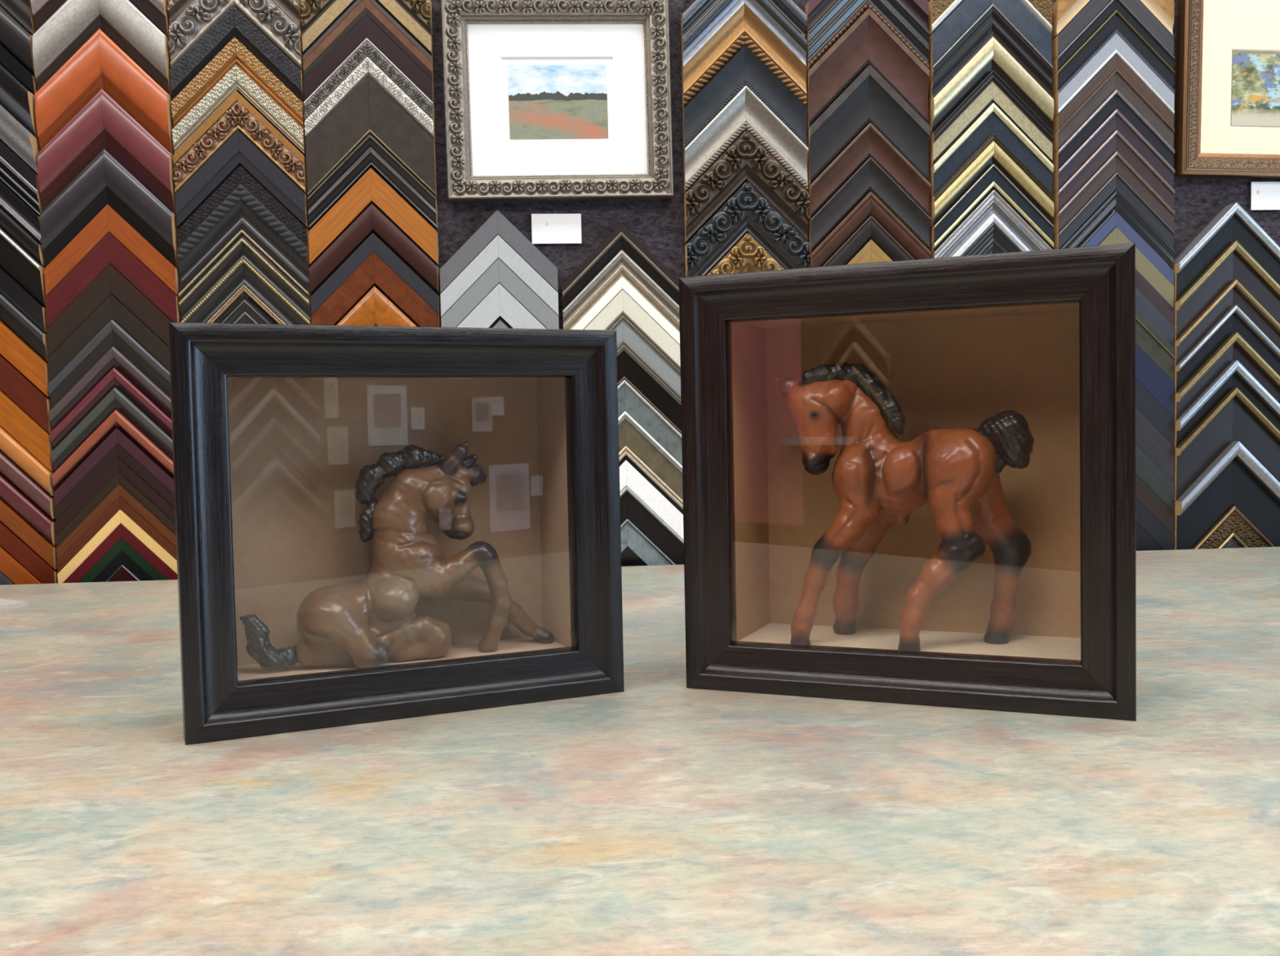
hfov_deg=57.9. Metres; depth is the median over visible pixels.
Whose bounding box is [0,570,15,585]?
sample
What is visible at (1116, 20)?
sample
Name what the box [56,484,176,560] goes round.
sample
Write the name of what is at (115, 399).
sample
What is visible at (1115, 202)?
sample
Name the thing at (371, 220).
sample
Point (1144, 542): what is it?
sample
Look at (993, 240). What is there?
sample
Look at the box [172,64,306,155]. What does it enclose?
sample
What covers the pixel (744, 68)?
sample
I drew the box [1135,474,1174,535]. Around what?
sample
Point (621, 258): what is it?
sample
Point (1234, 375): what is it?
sample
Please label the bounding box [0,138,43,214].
sample
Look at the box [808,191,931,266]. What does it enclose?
sample
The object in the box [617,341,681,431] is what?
sample
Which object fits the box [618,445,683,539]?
sample
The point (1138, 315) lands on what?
sample
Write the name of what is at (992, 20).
sample
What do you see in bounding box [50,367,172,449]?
sample
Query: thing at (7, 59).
sample
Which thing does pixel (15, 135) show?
sample
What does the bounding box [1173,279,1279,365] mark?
sample
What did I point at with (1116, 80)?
sample
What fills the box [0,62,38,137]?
sample
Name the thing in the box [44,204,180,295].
sample
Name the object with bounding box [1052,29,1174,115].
sample
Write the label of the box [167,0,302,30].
sample
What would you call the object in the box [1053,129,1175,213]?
sample
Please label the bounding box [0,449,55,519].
sample
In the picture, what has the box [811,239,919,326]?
sample
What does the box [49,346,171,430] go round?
sample
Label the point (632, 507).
sample
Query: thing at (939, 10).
sample
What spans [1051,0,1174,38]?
sample
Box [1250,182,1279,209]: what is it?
price card
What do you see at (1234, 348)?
sample
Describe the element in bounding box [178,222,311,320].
sample
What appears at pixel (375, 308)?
sample
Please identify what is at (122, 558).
sample
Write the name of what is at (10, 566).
sample
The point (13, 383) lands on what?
sample
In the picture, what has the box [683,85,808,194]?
sample
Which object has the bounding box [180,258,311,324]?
sample
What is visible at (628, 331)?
sample
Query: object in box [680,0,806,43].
sample
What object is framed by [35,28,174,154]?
sample
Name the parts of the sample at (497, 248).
rail, rail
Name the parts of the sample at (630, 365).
rail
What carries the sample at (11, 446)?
attached to the wall
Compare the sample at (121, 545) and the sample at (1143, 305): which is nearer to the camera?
the sample at (121, 545)
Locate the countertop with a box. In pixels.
[0,546,1279,955]
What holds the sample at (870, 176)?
attached to the wall
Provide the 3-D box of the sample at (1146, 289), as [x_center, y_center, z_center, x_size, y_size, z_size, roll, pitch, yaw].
[0.726,-0.289,1.773,0.182,0.118,0.021,-1,2,-4]
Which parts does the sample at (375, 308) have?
rail, rail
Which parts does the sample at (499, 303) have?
rail, rail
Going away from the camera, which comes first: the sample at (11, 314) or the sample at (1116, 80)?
the sample at (11, 314)
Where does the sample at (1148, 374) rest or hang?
attached to the wall
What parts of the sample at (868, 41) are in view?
rail, rail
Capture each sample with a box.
[0,0,35,34]
[0,4,35,75]
[0,43,38,93]
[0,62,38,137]
[0,102,40,173]
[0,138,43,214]
[0,177,41,243]
[0,205,45,266]
[0,226,45,306]
[0,265,47,332]
[0,291,48,360]
[0,318,49,396]
[0,353,52,433]
[0,389,53,471]
[0,425,54,496]
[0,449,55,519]
[0,471,56,545]
[0,497,57,569]
[0,520,57,583]
[0,545,43,584]
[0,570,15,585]
[31,0,169,36]
[32,0,172,95]
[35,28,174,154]
[37,88,175,213]
[40,148,178,268]
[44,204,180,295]
[44,231,181,327]
[46,263,173,357]
[48,293,169,382]
[48,319,170,408]
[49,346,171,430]
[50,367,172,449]
[51,386,173,471]
[52,409,173,490]
[53,428,174,506]
[54,443,174,521]
[55,457,175,536]
[55,472,176,546]
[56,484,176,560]
[57,497,177,573]
[57,509,177,582]
[62,523,177,582]
[77,537,167,582]
[92,551,154,582]
[105,564,140,582]
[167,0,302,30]
[168,0,303,72]
[169,4,304,103]
[171,36,305,131]
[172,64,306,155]
[173,90,307,195]
[174,129,309,228]
[177,165,310,286]
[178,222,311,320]
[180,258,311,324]
[206,284,286,324]
[222,300,270,324]
[300,0,432,36]
[302,0,432,57]
[302,0,433,82]
[303,15,434,105]
[303,38,435,141]
[305,75,436,198]
[306,133,437,229]
[308,168,438,265]
[309,203,439,294]
[310,232,439,315]
[311,252,440,327]
[337,285,417,326]
[440,209,558,293]
[440,235,558,316]
[440,258,559,328]
[457,283,546,328]
[489,317,511,328]
[562,223,679,311]
[562,249,679,324]
[563,264,679,332]
[571,276,679,345]
[583,289,679,366]
[605,311,680,395]
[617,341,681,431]
[617,376,682,466]
[617,410,683,500]
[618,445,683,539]
[619,485,684,564]
[620,518,675,565]
[621,546,648,566]
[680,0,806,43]
[680,0,807,70]
[681,3,807,111]
[682,44,807,151]
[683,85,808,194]
[684,129,809,242]
[684,181,809,276]
[706,232,799,327]
[804,0,928,33]
[805,0,929,72]
[806,7,929,129]
[806,64,930,186]
[807,123,930,219]
[808,156,930,253]
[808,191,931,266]
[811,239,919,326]
[822,215,914,266]
[927,0,1052,34]
[928,0,1052,69]
[928,4,1053,97]
[928,32,1053,133]
[928,70,1053,167]
[928,102,1053,197]
[928,133,1053,227]
[929,164,1053,244]
[929,181,1053,253]
[930,190,1051,257]
[960,222,1022,256]
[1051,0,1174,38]
[1052,0,1173,59]
[1052,0,1174,74]
[1052,9,1174,93]
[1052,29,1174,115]
[1052,53,1173,132]
[1052,69,1174,152]
[1052,89,1174,172]
[1052,109,1175,192]
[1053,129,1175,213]
[1053,151,1175,235]
[1053,172,1174,248]
[1053,269,1173,326]
[1059,190,1174,269]
[1083,212,1173,285]
[1097,226,1173,307]
[1135,287,1173,347]
[1135,308,1173,355]
[1135,316,1174,382]
[1135,343,1174,417]
[1135,378,1174,444]
[1135,407,1174,481]
[1135,444,1174,511]
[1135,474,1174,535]
[1135,497,1174,550]
[1135,521,1164,551]
[1172,202,1279,302]
[1173,240,1279,340]
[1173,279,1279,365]
[1173,305,1279,392]
[1173,332,1279,420]
[1173,360,1279,447]
[1173,387,1279,500]
[1173,440,1279,549]
[1191,505,1275,549]
[1215,532,1248,548]
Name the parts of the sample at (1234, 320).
rail, rail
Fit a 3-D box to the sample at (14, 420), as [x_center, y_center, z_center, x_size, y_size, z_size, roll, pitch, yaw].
[-0.935,-0.079,1.649,0.184,0.143,0.022,-1,2,-4]
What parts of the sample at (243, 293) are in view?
rail, rail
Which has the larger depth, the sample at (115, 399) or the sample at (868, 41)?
the sample at (868, 41)
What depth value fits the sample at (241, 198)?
1.66 m
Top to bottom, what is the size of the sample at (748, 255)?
0.159 m
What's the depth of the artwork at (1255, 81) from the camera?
1.78 m
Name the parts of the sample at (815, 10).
rail, rail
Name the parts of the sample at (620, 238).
rail, rail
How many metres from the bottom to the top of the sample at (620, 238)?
0.125 m
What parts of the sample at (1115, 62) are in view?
rail, rail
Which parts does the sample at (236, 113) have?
rail, rail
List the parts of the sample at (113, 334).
rail, rail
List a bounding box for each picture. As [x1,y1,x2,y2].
[440,0,673,202]
[1173,0,1279,179]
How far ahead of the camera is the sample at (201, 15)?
1.64 m
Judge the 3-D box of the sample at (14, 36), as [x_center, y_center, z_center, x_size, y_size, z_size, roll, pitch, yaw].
[-0.946,-0.638,1.623,0.184,0.146,0.027,-1,2,-4]
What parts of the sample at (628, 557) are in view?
rail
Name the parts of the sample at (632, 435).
rail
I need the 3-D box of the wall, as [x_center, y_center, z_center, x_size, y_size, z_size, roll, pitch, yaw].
[-0.145,-0.283,1.765,5.400,2.680,0.100,-1,2,-4]
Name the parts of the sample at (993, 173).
rail, rail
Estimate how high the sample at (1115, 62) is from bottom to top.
0.113 m
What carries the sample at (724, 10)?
attached to the wall
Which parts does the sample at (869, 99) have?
rail, rail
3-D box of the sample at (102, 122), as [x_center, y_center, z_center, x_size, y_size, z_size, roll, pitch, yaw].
[-0.757,-0.463,1.644,0.180,0.173,0.029,-1,2,-4]
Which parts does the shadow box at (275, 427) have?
frame rail, frame rail, frame rail, frame rail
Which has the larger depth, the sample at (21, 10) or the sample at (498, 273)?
the sample at (498, 273)
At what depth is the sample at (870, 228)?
1.73 m
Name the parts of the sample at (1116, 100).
rail, rail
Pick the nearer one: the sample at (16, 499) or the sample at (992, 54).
the sample at (16, 499)
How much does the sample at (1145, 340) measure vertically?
0.128 m
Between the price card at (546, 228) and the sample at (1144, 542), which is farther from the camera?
the sample at (1144, 542)
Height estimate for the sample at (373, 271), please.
0.135 m
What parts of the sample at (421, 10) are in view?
rail, rail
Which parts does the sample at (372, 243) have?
rail, rail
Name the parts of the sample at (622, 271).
rail, rail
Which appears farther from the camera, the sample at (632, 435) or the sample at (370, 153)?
the sample at (632, 435)
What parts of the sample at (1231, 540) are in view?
rail, rail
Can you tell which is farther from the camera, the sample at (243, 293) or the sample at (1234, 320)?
the sample at (1234, 320)
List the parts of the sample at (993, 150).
rail, rail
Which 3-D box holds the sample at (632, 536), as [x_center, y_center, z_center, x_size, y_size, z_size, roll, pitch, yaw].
[-0.018,0.124,1.730,0.176,0.129,0.023,-1,2,-4]
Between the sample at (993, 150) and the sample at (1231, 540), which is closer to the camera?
the sample at (993, 150)
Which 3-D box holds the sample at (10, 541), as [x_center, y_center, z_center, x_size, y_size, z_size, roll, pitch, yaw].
[-0.931,0.107,1.657,0.184,0.125,0.022,-1,2,-4]
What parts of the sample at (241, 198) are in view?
rail, rail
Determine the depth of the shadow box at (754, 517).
0.88 m
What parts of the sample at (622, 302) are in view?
rail, rail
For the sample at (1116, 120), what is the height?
0.121 m
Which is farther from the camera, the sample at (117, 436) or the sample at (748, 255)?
the sample at (748, 255)
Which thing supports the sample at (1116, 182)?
attached to the wall
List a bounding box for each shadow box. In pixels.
[168,322,624,745]
[678,243,1136,720]
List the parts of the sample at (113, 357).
rail, rail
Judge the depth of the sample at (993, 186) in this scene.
1.74 m
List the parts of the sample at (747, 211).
rail, rail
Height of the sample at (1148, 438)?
0.146 m
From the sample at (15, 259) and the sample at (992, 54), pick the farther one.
the sample at (992, 54)
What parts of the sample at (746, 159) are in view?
rail, rail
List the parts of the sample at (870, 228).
rail, rail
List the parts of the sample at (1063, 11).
rail, rail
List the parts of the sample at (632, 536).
rail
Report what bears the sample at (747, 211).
attached to the wall
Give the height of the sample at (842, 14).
0.147 m
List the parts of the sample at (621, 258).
rail, rail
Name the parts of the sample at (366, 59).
rail, rail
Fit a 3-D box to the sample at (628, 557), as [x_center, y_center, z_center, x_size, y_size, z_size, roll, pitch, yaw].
[-0.018,0.170,1.733,0.176,0.136,0.020,-1,2,-4]
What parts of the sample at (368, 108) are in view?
rail, rail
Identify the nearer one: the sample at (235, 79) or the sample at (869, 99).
the sample at (235, 79)
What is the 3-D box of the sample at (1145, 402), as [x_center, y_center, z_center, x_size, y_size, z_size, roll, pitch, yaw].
[0.729,-0.115,1.780,0.182,0.132,0.021,-1,2,-4]
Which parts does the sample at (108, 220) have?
rail, rail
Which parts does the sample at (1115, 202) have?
rail, rail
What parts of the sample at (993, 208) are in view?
rail, rail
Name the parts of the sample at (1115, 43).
rail, rail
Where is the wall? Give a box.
[0,0,1279,562]
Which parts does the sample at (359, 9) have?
rail, rail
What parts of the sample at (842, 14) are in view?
rail, rail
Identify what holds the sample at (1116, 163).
attached to the wall
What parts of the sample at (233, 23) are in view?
rail, rail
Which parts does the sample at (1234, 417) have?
rail, rail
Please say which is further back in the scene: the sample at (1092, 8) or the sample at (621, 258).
the sample at (1092, 8)
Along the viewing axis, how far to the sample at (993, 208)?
1.74 m
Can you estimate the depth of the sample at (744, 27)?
1.70 m
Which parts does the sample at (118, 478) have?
rail, rail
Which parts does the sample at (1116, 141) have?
rail, rail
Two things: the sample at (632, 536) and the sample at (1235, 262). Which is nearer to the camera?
the sample at (632, 536)
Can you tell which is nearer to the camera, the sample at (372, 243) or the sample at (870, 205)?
the sample at (372, 243)
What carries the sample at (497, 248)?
attached to the wall
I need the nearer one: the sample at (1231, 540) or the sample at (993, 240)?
the sample at (993, 240)
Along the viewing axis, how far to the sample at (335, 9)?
1.66 m
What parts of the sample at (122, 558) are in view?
rail, rail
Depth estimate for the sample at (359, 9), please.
1.66 m
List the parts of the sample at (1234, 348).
rail, rail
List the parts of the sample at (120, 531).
rail, rail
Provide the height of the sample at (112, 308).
0.124 m
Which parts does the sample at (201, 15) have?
rail, rail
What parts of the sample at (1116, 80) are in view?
rail, rail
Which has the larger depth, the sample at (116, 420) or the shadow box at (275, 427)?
the sample at (116, 420)
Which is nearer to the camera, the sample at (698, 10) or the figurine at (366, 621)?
the figurine at (366, 621)
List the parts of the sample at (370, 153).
rail, rail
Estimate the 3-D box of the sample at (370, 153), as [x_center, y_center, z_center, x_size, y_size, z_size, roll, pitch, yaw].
[-0.388,-0.429,1.678,0.182,0.133,0.023,-1,2,-4]
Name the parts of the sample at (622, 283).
rail, rail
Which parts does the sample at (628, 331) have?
rail, rail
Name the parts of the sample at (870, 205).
rail, rail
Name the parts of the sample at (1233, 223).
rail, rail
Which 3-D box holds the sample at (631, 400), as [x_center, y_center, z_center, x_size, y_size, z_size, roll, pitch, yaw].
[-0.022,-0.082,1.721,0.176,0.138,0.023,-1,2,-4]
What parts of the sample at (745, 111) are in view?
rail, rail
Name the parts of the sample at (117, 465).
rail, rail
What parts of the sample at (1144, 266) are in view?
rail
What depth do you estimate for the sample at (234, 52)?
1.65 m
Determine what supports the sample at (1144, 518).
attached to the wall
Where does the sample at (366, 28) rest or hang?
attached to the wall
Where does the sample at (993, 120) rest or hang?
attached to the wall
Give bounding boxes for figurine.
[239,441,554,669]
[775,361,1034,651]
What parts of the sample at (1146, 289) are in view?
rail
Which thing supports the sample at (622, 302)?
attached to the wall
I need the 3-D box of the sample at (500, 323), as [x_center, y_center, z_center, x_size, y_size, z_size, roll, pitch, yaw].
[-0.204,-0.171,1.704,0.171,0.129,0.021,-1,2,-4]
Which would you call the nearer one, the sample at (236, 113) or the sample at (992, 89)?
the sample at (236, 113)
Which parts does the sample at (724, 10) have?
rail, rail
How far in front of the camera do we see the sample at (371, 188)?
1.67 m
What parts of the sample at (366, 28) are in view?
rail, rail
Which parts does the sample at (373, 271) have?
rail, rail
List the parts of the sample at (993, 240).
rail, rail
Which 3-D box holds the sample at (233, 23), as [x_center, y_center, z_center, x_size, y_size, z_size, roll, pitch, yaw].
[-0.576,-0.604,1.655,0.182,0.134,0.024,-1,2,-5]
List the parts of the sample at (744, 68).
rail, rail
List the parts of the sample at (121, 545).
rail, rail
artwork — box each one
[507,64,608,139]
[1231,53,1279,126]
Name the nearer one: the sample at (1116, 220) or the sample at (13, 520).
the sample at (13, 520)
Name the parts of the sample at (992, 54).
rail, rail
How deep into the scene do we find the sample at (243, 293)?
1.66 m
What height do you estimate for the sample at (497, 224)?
0.120 m
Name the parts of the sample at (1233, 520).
rail, rail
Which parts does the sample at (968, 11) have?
rail, rail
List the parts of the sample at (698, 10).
rail, rail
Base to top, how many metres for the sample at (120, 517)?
0.109 m
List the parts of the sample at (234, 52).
rail, rail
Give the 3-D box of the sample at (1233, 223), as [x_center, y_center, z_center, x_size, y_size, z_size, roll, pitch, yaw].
[0.909,-0.347,1.780,0.182,0.148,0.031,-1,2,-4]
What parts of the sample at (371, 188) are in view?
rail, rail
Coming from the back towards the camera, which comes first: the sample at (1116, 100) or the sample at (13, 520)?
the sample at (1116, 100)
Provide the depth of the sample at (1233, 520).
1.79 m
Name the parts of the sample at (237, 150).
rail, rail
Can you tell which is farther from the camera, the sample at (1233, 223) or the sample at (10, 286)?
the sample at (1233, 223)
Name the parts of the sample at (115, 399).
rail, rail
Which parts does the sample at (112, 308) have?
rail, rail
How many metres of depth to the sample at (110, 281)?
1.65 m
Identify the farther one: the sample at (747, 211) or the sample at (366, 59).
the sample at (747, 211)
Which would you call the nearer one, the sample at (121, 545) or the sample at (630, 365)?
the sample at (121, 545)
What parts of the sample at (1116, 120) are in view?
rail, rail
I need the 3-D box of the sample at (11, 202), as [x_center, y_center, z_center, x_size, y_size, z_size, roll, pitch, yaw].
[-0.941,-0.395,1.634,0.184,0.128,0.026,-1,2,-4]
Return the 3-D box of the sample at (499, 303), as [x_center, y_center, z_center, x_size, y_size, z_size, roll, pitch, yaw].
[-0.205,-0.219,1.702,0.171,0.132,0.021,-1,2,-4]
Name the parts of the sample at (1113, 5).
rail, rail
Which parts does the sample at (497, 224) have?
rail, rail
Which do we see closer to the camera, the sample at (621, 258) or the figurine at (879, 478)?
the figurine at (879, 478)
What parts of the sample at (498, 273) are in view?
rail, rail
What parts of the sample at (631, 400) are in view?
rail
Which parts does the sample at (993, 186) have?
rail, rail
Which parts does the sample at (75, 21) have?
rail, rail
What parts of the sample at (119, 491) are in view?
rail, rail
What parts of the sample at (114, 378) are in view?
rail, rail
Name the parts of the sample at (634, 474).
rail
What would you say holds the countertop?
on the floor
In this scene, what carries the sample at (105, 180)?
attached to the wall
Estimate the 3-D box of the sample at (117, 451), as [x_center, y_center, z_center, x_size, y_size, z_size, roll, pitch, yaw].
[-0.748,0.005,1.668,0.180,0.110,0.021,-1,2,-4]
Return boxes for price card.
[531,213,582,244]
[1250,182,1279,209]
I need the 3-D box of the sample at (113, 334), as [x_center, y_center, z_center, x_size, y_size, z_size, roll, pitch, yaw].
[-0.751,-0.163,1.659,0.180,0.128,0.024,-1,2,-4]
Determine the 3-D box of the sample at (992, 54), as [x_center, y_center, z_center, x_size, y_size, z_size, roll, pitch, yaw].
[0.528,-0.593,1.742,0.184,0.147,0.026,-1,2,-4]
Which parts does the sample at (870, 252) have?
rail, rail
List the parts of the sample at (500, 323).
rail, rail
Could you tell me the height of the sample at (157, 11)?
0.147 m
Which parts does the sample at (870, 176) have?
rail, rail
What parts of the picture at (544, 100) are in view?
frame rail, frame rail, frame rail, frame rail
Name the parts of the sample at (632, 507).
rail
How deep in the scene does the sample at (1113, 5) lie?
1.75 m
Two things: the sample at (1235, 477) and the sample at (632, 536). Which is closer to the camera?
the sample at (632, 536)
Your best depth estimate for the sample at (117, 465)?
1.66 m
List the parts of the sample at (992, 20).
rail, rail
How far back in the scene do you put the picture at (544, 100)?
1.69 m
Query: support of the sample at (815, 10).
attached to the wall
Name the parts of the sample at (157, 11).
rail, rail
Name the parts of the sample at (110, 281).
rail, rail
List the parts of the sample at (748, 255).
rail, rail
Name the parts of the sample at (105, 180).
rail, rail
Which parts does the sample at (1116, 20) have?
rail, rail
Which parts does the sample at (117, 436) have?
rail, rail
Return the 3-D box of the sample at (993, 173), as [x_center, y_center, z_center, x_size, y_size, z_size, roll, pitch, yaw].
[0.532,-0.414,1.751,0.184,0.117,0.023,-1,2,-4]
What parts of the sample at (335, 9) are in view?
rail, rail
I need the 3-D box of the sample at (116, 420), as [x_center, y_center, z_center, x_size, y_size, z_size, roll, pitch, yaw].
[-0.749,-0.040,1.664,0.180,0.116,0.025,-1,2,-4]
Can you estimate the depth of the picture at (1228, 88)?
1.77 m
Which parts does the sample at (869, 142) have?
rail, rail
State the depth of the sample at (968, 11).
1.73 m
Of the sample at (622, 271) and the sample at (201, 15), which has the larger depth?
the sample at (622, 271)
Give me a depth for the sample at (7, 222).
1.63 m
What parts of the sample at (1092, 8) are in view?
rail, rail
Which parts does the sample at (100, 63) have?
rail, rail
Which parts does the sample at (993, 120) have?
rail, rail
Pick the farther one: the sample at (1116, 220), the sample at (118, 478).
the sample at (1116, 220)
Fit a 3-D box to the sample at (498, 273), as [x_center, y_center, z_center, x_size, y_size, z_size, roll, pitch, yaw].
[-0.206,-0.261,1.700,0.171,0.120,0.021,-1,2,-4]
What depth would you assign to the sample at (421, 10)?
1.66 m
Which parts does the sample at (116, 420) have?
rail, rail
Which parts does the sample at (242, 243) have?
rail, rail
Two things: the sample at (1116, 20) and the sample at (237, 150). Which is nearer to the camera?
the sample at (237, 150)
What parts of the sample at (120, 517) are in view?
rail, rail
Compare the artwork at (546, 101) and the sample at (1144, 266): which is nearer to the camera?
the artwork at (546, 101)
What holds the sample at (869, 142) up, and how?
attached to the wall
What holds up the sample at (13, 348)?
attached to the wall
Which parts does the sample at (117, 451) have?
rail, rail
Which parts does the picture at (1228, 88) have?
frame rail, frame rail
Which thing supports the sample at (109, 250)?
attached to the wall
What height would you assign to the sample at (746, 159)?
0.162 m
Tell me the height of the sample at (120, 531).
0.110 m
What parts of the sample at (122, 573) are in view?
rail, rail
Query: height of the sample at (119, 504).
0.107 m
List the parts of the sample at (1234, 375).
rail, rail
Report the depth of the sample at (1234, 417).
1.78 m
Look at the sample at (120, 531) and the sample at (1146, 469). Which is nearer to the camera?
the sample at (120, 531)
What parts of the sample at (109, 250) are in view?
rail, rail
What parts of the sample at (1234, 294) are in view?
rail, rail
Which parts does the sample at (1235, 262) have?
rail, rail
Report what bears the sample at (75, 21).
attached to the wall
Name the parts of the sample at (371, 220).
rail, rail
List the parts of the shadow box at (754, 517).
frame rail, frame rail, glass pane, frame rail, frame rail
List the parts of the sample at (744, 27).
rail, rail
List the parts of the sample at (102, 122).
rail, rail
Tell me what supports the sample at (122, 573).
attached to the wall
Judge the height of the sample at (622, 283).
0.106 m
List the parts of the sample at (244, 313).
rail, rail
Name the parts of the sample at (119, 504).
rail, rail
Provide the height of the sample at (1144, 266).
0.123 m
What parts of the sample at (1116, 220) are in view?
rail, rail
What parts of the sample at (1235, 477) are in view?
rail, rail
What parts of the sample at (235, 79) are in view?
rail, rail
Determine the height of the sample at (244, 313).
0.125 m
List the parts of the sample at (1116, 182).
rail, rail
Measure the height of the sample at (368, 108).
0.171 m
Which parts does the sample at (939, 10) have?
rail, rail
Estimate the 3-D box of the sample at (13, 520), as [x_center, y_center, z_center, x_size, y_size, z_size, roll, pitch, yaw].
[-0.932,0.071,1.656,0.184,0.124,0.022,-1,2,-4]
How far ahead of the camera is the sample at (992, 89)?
1.74 m
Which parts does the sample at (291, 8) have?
rail, rail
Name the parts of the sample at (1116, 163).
rail, rail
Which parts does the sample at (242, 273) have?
rail, rail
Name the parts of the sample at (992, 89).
rail, rail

